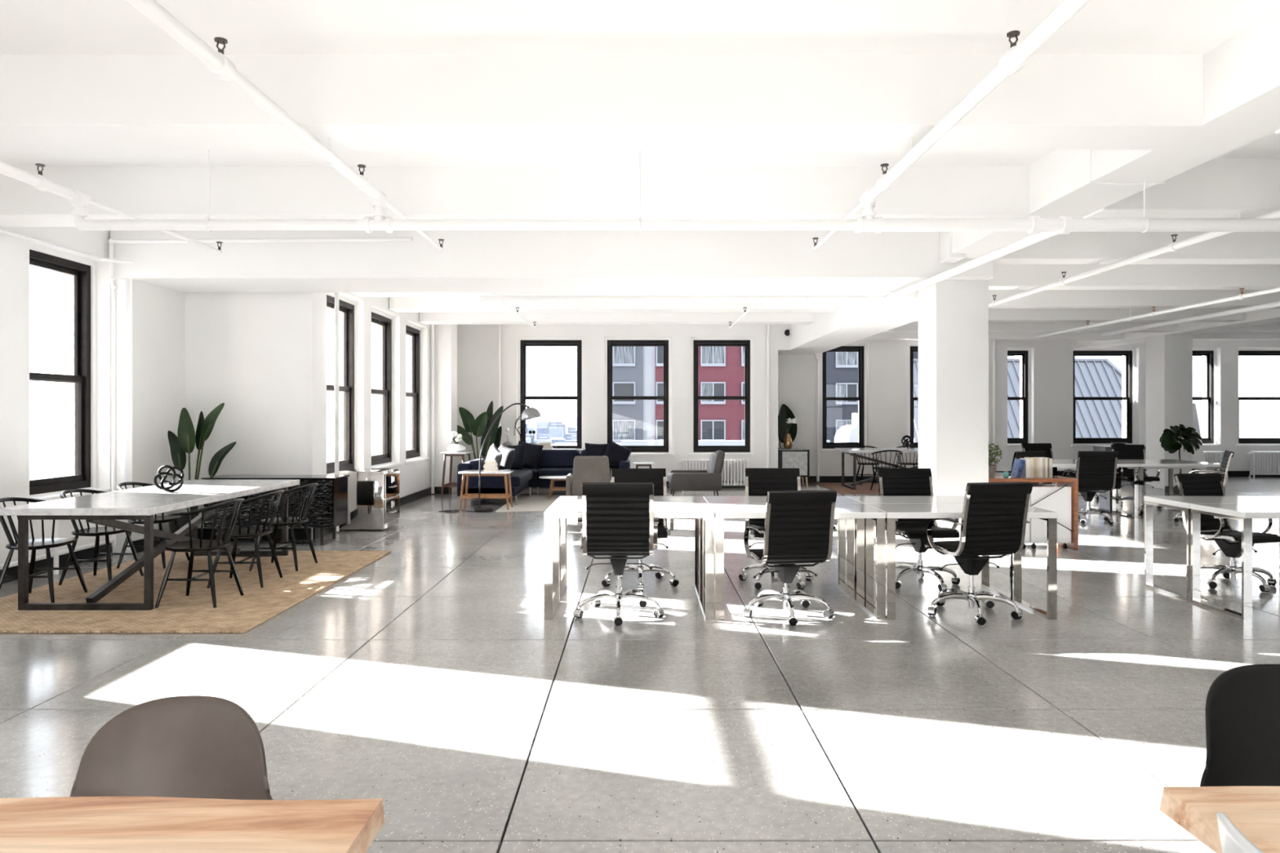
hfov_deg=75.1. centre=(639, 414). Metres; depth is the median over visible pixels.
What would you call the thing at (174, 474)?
knot sculpture
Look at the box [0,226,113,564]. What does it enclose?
wall
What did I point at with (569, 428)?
building
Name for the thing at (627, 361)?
apartment block
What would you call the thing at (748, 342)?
window
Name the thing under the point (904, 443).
knot sculpture
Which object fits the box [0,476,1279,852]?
floor
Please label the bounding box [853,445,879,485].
chair
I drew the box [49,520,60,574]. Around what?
pipe
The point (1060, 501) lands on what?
pedestal
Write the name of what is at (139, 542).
baseboard
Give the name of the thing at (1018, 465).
book
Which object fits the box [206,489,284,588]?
chair
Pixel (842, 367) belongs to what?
apartment block
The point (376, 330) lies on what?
sky
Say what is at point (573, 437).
building
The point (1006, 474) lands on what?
trinket
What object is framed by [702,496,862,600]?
office desk
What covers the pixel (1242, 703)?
shell chair
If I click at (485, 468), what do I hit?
book
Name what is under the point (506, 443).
bud vase
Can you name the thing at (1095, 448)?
base cabinet
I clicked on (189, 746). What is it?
shell chair
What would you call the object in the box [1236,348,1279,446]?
window
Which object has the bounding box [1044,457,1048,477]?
book
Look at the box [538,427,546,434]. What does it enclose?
building
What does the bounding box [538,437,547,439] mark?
building
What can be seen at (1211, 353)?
window
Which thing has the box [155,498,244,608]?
chair
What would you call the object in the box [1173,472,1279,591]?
office chair
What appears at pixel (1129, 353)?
window
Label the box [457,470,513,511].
end table
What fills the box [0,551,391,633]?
jute rug
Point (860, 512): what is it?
office desk
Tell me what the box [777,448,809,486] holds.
base cabinet
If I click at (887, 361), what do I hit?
wall
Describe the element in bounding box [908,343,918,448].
window
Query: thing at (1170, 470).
office desk
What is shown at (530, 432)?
vase
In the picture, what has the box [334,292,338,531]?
pipe
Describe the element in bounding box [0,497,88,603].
chair
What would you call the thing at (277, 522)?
chair
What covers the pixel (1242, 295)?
pipe
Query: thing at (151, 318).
wall pier
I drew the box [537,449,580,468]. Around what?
cushion
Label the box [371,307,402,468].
window
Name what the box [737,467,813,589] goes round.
office chair
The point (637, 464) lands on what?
stool
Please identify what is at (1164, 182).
cable
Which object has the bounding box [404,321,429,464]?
window
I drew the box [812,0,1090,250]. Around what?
pipe
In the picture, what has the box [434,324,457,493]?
column
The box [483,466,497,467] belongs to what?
book
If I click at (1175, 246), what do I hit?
pipe
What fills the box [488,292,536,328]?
pipe
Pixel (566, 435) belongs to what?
building
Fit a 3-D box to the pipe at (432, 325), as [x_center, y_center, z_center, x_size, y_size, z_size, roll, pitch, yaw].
[-3.700,-0.270,14.880,0.060,3.360,0.058,0,0,0]
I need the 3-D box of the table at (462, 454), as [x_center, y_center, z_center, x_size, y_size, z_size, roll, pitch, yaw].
[-3.140,1.036,14.320,0.440,0.791,0.600,0,0,0]
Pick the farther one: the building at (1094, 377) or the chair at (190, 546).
the building at (1094, 377)
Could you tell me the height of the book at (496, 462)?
0.022 m
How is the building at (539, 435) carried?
on the hill
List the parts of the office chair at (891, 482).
frame, armrest, control lever, backrest, seat, frame, armrest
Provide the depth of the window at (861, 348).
17.72 m
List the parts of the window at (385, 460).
sash, sash, frame, sill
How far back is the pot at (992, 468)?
8.94 m
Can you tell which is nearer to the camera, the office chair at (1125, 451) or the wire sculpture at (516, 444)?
the office chair at (1125, 451)
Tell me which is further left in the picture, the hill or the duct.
the hill
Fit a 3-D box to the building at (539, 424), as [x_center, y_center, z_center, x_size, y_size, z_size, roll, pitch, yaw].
[-67.366,34.690,581.741,8.818,60.000,8.818,0,0,0]
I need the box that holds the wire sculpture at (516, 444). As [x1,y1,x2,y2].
[514,414,527,445]
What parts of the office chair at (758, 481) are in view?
armrest, frame, control lever, seat, backrest, frame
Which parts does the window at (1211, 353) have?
sash, sash, frame, sill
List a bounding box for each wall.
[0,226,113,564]
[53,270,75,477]
[185,292,293,528]
[293,292,431,539]
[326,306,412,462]
[457,324,777,480]
[777,340,1007,475]
[1007,340,1279,471]
[1019,355,1207,437]
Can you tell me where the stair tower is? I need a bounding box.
[643,346,655,439]
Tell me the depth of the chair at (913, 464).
16.98 m
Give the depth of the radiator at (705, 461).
16.02 m
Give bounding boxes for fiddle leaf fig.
[1159,424,1202,494]
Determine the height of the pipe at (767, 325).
3.360 m
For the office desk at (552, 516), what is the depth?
5.80 m
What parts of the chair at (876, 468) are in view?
leg, seat, rail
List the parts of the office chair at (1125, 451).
frame, armrest, backrest, seat, frame, armrest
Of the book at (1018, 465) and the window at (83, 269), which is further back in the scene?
the book at (1018, 465)
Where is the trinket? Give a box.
[1003,471,1008,477]
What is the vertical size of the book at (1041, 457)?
0.214 m
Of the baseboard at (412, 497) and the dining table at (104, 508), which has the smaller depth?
the dining table at (104, 508)
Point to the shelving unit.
(373, 496)
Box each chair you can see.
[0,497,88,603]
[58,488,143,585]
[70,695,272,799]
[116,481,189,568]
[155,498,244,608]
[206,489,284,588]
[248,483,318,571]
[573,482,664,626]
[601,468,679,591]
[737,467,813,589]
[742,489,837,626]
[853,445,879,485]
[870,449,902,492]
[876,468,959,591]
[895,445,918,466]
[924,481,1032,625]
[995,451,1045,484]
[1021,443,1071,484]
[1062,451,1119,524]
[1111,444,1162,508]
[1172,449,1234,522]
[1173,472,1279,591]
[1200,663,1279,786]
[1216,812,1263,852]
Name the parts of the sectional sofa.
panel, arm, leg, arm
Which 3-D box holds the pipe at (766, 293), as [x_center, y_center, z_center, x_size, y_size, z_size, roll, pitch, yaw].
[1.500,-1.492,11.760,0.052,0.157,4.280,0,0,0]
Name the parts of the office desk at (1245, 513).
leg frame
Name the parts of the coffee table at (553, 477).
leg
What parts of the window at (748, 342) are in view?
sash, sash, sill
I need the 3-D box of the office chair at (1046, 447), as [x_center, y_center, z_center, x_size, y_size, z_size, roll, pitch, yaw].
[6.307,0.942,12.859,0.645,0.975,0.675,0,0,-6]
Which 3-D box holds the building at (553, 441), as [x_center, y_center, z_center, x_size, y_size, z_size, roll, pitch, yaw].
[-34.050,40.266,347.779,5.600,60.000,5.600,0,0,0]
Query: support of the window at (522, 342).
in the wall at (477, 344)
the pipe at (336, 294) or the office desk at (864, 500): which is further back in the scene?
the pipe at (336, 294)
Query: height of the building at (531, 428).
60.000 m
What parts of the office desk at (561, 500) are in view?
leg frame, leg frame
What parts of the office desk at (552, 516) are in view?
leg frame, leg frame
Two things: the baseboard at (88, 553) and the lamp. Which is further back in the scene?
the lamp
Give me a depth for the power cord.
12.26 m
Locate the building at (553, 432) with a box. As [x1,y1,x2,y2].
[548,427,564,439]
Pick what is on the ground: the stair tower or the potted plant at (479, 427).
the stair tower
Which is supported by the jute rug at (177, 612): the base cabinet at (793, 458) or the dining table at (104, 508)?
the dining table at (104, 508)
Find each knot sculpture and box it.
[153,465,183,492]
[901,435,912,448]
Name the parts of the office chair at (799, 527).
armrest, frame, control lever, seat, backrest, control lever, frame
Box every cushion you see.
[467,458,485,469]
[511,470,533,487]
[512,466,540,479]
[536,467,573,479]
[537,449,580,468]
[580,449,614,467]
[609,467,616,479]
[666,472,708,483]
[706,453,717,473]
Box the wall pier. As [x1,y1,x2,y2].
[113,279,185,553]
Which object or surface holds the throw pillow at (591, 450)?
on the sectional sofa
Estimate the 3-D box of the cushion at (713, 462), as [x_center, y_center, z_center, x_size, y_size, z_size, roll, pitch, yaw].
[1.255,0.855,14.450,0.152,0.350,0.549,0,0,0]
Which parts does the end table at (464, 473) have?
leg, leg, leg, leg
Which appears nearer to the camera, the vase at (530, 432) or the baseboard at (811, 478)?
the vase at (530, 432)
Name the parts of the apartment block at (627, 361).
pane, pane, pane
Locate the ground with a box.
[29,444,53,479]
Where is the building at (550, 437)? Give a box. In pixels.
[550,437,562,439]
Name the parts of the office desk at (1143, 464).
leg frame, under rail, leg frame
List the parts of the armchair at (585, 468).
armrest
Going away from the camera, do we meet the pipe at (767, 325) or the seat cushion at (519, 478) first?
the seat cushion at (519, 478)
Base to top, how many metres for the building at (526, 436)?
60.000 m
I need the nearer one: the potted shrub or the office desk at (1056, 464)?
the potted shrub
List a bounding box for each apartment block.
[612,346,643,442]
[655,346,744,439]
[826,351,918,442]
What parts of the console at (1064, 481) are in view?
panel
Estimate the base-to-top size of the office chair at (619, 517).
0.970 m
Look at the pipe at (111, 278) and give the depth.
8.41 m
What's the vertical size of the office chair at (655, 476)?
0.955 m
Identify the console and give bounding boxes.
[542,448,584,453]
[988,475,1078,550]
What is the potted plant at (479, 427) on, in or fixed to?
on the floor
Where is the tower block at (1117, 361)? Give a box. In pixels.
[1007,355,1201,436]
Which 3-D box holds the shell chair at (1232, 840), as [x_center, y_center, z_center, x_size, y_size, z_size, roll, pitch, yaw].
[1.079,1.013,1.090,0.488,0.838,0.438,0,0,0]
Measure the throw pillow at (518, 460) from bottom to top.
0.488 m
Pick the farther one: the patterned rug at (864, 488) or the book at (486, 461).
the patterned rug at (864, 488)
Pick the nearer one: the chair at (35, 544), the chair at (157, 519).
the chair at (35, 544)
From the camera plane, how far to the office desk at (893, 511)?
5.80 m
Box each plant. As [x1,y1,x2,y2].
[167,403,236,543]
[457,400,503,459]
[777,404,797,448]
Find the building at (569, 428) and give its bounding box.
[567,426,576,433]
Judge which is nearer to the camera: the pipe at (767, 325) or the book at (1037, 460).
the book at (1037, 460)
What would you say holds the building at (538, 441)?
on the hill
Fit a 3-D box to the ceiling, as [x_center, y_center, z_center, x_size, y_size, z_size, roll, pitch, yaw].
[5.770,-1.740,8.125,22.860,0.940,22.650,0,0,0]
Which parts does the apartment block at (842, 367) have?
pane, pane, pane, pane, pane, pane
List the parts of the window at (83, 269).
sash, sash, frame, sill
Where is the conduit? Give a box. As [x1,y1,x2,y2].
[0,227,133,263]
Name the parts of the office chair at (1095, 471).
armrest, frame, seat, backrest, frame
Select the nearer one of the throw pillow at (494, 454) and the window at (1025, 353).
the throw pillow at (494, 454)
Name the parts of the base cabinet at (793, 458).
door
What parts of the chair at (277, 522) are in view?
leg, leg, seat, leg, rail, leg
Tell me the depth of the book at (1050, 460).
8.93 m
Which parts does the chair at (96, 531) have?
leg, rail, leg, seat, leg, leg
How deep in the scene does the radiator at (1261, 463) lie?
18.92 m
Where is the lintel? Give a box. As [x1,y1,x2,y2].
[777,324,791,355]
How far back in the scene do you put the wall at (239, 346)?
9.54 m
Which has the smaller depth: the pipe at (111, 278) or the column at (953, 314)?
the pipe at (111, 278)
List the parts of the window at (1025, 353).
sill, sash, sash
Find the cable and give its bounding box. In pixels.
[1088,149,1165,184]
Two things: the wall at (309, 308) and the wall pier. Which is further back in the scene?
the wall at (309, 308)
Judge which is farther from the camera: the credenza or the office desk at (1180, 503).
the credenza
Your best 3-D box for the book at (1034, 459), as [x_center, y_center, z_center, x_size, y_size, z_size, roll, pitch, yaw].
[4.236,0.572,9.000,0.037,0.212,0.140,0,0,0]
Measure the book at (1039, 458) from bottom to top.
0.215 m
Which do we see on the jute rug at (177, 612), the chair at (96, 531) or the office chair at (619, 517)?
the chair at (96, 531)
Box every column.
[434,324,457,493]
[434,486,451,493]
[918,280,988,552]
[1145,334,1192,488]
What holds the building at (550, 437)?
on the hill
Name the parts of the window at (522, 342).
sash, sash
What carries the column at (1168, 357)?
on the floor
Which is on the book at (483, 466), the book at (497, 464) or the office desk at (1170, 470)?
the book at (497, 464)
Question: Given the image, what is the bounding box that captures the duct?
[834,413,858,442]
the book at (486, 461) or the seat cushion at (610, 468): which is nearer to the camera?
the book at (486, 461)
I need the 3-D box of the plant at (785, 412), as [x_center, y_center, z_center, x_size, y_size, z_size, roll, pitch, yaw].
[2.996,0.605,17.280,0.492,1.650,0.280,0,0,0]
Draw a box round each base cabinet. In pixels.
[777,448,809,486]
[1092,445,1145,451]
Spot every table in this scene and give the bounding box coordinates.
[0,480,299,610]
[0,796,384,852]
[440,451,473,499]
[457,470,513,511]
[538,475,567,498]
[835,448,918,489]
[1159,786,1279,852]
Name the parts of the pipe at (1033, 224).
hanger rod, hanger rod, hanger rod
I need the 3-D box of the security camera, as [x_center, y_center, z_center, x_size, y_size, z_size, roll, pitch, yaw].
[2.877,-1.590,16.200,0.145,0.130,0.127,0,0,0]
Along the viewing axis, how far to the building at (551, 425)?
500.59 m
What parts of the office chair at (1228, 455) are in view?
backrest, frame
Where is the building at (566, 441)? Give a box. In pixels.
[564,440,577,442]
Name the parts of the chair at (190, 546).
leg, leg, seat, leg, rail, leg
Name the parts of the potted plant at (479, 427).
stem, stem, stem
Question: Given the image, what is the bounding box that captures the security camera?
[784,329,792,336]
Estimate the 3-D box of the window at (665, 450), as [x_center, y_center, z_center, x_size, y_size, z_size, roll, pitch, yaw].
[-0.040,-0.360,16.395,1.420,2.330,0.250,0,0,0]
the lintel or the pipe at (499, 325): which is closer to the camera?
the pipe at (499, 325)
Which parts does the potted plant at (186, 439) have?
stem, stem, stem, stem, stem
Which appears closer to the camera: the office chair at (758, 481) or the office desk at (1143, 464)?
the office chair at (758, 481)
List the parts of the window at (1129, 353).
sash, sash, sill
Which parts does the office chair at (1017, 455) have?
frame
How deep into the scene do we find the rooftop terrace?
43.80 m
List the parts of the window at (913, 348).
sash, sash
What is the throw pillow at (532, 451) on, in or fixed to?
on the sectional sofa
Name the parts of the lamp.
lamp shade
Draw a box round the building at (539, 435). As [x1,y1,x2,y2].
[537,434,548,439]
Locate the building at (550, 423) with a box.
[549,422,562,427]
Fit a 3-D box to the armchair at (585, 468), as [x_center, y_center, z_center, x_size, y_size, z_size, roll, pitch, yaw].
[-0.739,1.021,12.775,0.760,0.802,0.770,0,0,-2]
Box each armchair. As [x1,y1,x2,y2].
[565,456,614,496]
[666,450,724,496]
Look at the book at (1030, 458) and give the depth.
8.93 m
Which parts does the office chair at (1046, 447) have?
backrest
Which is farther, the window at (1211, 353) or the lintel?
the window at (1211, 353)
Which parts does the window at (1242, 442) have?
sill, sash, sash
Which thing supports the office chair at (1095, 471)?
on the floor
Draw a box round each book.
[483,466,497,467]
[483,469,497,471]
[484,460,496,462]
[484,462,497,464]
[484,463,497,466]
[484,467,497,469]
[1010,458,1025,477]
[1019,457,1030,477]
[1024,457,1033,477]
[1031,457,1036,477]
[1033,457,1042,477]
[1036,458,1039,477]
[1040,457,1047,477]
[1042,457,1045,477]
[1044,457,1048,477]
[1048,457,1052,477]
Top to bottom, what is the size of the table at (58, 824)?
0.750 m
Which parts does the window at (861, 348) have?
sill, sash, sash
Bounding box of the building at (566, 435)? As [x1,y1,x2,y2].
[564,433,577,439]
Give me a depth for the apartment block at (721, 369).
66.00 m
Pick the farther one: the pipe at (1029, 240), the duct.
the duct
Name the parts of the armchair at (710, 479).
armrest, armrest, backrest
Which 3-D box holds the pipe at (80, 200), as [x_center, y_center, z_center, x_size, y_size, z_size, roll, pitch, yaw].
[-3.800,-1.435,2.777,0.096,0.299,9.555,0,0,0]
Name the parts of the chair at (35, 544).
leg, rail, leg, seat, leg, leg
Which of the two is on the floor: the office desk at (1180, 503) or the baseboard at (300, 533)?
the office desk at (1180, 503)
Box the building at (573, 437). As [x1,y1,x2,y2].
[571,435,577,439]
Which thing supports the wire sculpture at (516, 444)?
on the console at (579, 449)
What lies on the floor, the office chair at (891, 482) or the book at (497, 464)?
the office chair at (891, 482)
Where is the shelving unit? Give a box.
[338,468,399,529]
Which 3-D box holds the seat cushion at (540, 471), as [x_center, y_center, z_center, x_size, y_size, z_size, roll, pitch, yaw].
[-1.450,1.055,14.980,0.732,0.170,0.760,0,0,0]
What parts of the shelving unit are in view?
drawer, drawer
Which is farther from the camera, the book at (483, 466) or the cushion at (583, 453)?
the cushion at (583, 453)
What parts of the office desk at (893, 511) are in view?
leg frame, leg frame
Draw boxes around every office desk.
[543,503,714,619]
[553,496,706,600]
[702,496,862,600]
[708,503,885,619]
[846,496,1012,600]
[865,503,1057,619]
[1052,459,1111,513]
[1052,461,1139,518]
[1094,459,1194,511]
[1116,461,1225,518]
[1143,496,1279,600]
[1190,503,1279,619]
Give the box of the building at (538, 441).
[537,440,551,444]
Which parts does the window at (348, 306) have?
sash, sash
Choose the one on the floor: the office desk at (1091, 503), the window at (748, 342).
the office desk at (1091, 503)
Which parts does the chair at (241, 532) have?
leg, leg, seat, leg, rail, leg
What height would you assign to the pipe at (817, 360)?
2.688 m
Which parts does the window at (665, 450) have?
sash, sash, sill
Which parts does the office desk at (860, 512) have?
leg frame, leg frame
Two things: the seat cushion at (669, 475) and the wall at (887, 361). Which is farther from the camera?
the wall at (887, 361)
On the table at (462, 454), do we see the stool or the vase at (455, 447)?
the vase at (455, 447)
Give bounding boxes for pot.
[988,464,996,477]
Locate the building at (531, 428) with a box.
[525,426,534,435]
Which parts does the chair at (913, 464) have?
rail, seat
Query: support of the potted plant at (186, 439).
on the floor
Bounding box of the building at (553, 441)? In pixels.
[551,439,565,444]
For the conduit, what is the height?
0.049 m
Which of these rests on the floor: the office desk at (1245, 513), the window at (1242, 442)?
the office desk at (1245, 513)
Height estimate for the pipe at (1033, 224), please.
0.737 m
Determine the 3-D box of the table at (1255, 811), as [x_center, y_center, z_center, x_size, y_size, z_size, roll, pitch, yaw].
[1.928,1.055,1.117,1.944,0.750,0.834,0,0,0]
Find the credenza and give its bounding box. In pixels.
[200,475,350,545]
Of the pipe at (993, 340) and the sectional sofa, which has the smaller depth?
the sectional sofa
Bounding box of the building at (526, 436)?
[525,435,534,442]
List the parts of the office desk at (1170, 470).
leg frame, leg frame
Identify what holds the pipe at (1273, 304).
attached to the ceiling
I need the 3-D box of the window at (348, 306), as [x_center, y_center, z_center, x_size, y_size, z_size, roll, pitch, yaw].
[-3.850,-0.370,10.640,0.260,2.330,1.440,0,0,0]
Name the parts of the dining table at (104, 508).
leg frame, leg frame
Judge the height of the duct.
13.480 m
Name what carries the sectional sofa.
on the floor
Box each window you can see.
[25,242,111,503]
[326,292,356,475]
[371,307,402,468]
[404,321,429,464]
[517,337,584,451]
[604,337,674,455]
[688,337,756,455]
[819,343,866,451]
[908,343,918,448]
[1007,348,1031,446]
[1071,348,1137,446]
[1192,348,1223,446]
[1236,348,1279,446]
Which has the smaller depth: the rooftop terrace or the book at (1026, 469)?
the book at (1026, 469)
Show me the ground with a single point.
(41, 457)
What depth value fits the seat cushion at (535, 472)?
14.64 m
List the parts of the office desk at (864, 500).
leg frame, leg frame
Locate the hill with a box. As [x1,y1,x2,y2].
[525,417,577,439]
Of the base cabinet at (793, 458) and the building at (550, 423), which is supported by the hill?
the building at (550, 423)
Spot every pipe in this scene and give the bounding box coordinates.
[0,160,222,253]
[0,537,114,569]
[49,520,60,574]
[75,149,1279,234]
[107,237,413,546]
[126,0,444,251]
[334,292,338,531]
[431,324,434,493]
[479,231,1061,303]
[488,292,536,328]
[497,324,500,446]
[728,292,769,328]
[766,324,769,468]
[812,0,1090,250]
[813,353,819,481]
[988,208,1279,306]
[992,339,995,475]
[1035,287,1279,337]
[1101,301,1279,336]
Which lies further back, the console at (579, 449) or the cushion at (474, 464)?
the console at (579, 449)
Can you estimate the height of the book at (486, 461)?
0.034 m
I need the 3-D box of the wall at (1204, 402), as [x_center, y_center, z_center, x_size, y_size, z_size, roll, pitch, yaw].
[12.250,-0.015,19.602,9.500,4.890,0.235,0,0,0]
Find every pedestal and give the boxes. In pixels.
[1022,496,1030,548]
[1030,484,1071,548]
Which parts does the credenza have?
leg, leg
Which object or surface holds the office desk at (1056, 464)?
on the floor
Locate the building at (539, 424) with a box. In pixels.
[536,421,550,439]
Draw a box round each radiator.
[677,459,748,485]
[1203,451,1227,477]
[1247,451,1279,477]
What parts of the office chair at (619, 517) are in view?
armrest, frame, control lever, backrest, seat, control lever, frame, armrest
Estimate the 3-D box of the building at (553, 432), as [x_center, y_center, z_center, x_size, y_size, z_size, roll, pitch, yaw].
[-45.724,37.107,455.527,7.360,60.000,7.360,0,0,0]
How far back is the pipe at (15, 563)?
7.67 m
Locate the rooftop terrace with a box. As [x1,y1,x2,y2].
[551,440,830,445]
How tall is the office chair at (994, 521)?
0.970 m
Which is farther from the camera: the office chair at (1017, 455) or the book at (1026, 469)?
the office chair at (1017, 455)
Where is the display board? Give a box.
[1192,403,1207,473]
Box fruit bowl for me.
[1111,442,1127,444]
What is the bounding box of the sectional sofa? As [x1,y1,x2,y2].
[457,449,630,505]
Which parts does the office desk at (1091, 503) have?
leg frame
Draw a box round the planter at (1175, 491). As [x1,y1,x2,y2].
[1164,485,1178,494]
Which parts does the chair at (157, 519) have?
leg, rail, seat, leg, leg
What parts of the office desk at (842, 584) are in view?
leg frame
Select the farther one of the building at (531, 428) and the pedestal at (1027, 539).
the building at (531, 428)
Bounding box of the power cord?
[438,509,473,512]
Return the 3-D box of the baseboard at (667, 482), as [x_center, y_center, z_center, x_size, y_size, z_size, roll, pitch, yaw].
[-0.500,1.365,16.286,6.400,0.130,0.028,0,0,0]
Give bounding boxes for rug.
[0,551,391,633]
[495,493,674,511]
[813,482,879,493]
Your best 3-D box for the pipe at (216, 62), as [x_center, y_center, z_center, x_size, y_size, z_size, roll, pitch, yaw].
[-1.770,-1.435,2.722,0.096,0.299,9.445,0,0,0]
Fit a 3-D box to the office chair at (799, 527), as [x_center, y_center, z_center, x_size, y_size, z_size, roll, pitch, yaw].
[1.029,0.972,5.929,0.630,0.915,0.654,0,0,-9]
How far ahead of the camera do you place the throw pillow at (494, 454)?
13.30 m
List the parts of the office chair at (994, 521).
armrest, frame, control lever, seat, backrest, frame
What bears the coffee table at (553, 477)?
on the rug at (526, 503)
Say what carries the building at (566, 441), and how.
on the hill
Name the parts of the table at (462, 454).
leg, leg, leg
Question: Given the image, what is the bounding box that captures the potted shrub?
[988,443,1002,477]
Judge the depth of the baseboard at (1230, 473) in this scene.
19.17 m
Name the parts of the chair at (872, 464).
leg, leg, rail, seat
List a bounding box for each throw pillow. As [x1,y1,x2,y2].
[485,443,502,469]
[497,444,515,470]
[506,443,525,470]
[518,440,543,469]
[585,443,608,456]
[603,439,632,468]
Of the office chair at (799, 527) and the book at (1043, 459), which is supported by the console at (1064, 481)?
the book at (1043, 459)
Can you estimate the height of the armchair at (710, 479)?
0.802 m
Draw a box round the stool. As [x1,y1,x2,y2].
[633,462,653,468]
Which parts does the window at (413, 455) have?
sash, sash, frame, casing, sill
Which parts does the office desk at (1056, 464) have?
leg frame, under rail, leg frame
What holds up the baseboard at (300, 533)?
attached to the wall at (239, 346)
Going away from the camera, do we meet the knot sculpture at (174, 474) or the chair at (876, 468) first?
the knot sculpture at (174, 474)
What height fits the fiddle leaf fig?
1.252 m
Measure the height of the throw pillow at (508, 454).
0.506 m
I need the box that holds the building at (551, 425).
[550,424,565,439]
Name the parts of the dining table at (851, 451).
leg frame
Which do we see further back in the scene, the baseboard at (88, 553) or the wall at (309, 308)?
the wall at (309, 308)
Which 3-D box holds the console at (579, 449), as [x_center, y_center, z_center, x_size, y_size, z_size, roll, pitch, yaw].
[-1.850,1.043,15.950,1.540,0.776,0.340,0,0,0]
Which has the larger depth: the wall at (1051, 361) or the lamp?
the wall at (1051, 361)
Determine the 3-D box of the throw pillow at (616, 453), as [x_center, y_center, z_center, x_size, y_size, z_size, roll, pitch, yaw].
[-0.420,0.740,14.940,0.596,0.582,0.227,0,0,-8]
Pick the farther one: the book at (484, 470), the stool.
the stool
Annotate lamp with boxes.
[473,403,541,512]
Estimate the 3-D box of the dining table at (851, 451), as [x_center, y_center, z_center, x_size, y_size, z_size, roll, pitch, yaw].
[5.200,1.043,16.130,2.600,0.750,1.090,0,0,0]
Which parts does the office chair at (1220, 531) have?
frame, backrest, armrest, control lever, frame, seat, armrest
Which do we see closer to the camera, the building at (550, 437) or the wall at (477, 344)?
the wall at (477, 344)
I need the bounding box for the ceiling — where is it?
[0,0,1279,354]
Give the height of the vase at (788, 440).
0.618 m
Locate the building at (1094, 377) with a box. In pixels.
[913,358,1122,442]
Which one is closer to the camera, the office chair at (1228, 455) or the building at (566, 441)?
the office chair at (1228, 455)
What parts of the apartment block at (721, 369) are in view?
pane, pane, pane, pane, pane, pane, pane, pane, pane, pane, pane, pane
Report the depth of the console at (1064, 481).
8.79 m
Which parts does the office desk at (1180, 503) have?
leg frame, leg frame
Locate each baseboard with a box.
[0,542,112,583]
[132,536,165,552]
[197,528,311,539]
[312,487,431,539]
[666,480,745,487]
[800,475,878,482]
[1008,471,1279,476]
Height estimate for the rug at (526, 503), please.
0.009 m
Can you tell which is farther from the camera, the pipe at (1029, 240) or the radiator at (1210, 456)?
the radiator at (1210, 456)
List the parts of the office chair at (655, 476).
backrest, seat, frame, armrest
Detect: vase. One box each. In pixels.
[447,431,465,452]
[502,427,512,447]
[528,430,537,444]
[783,417,797,448]

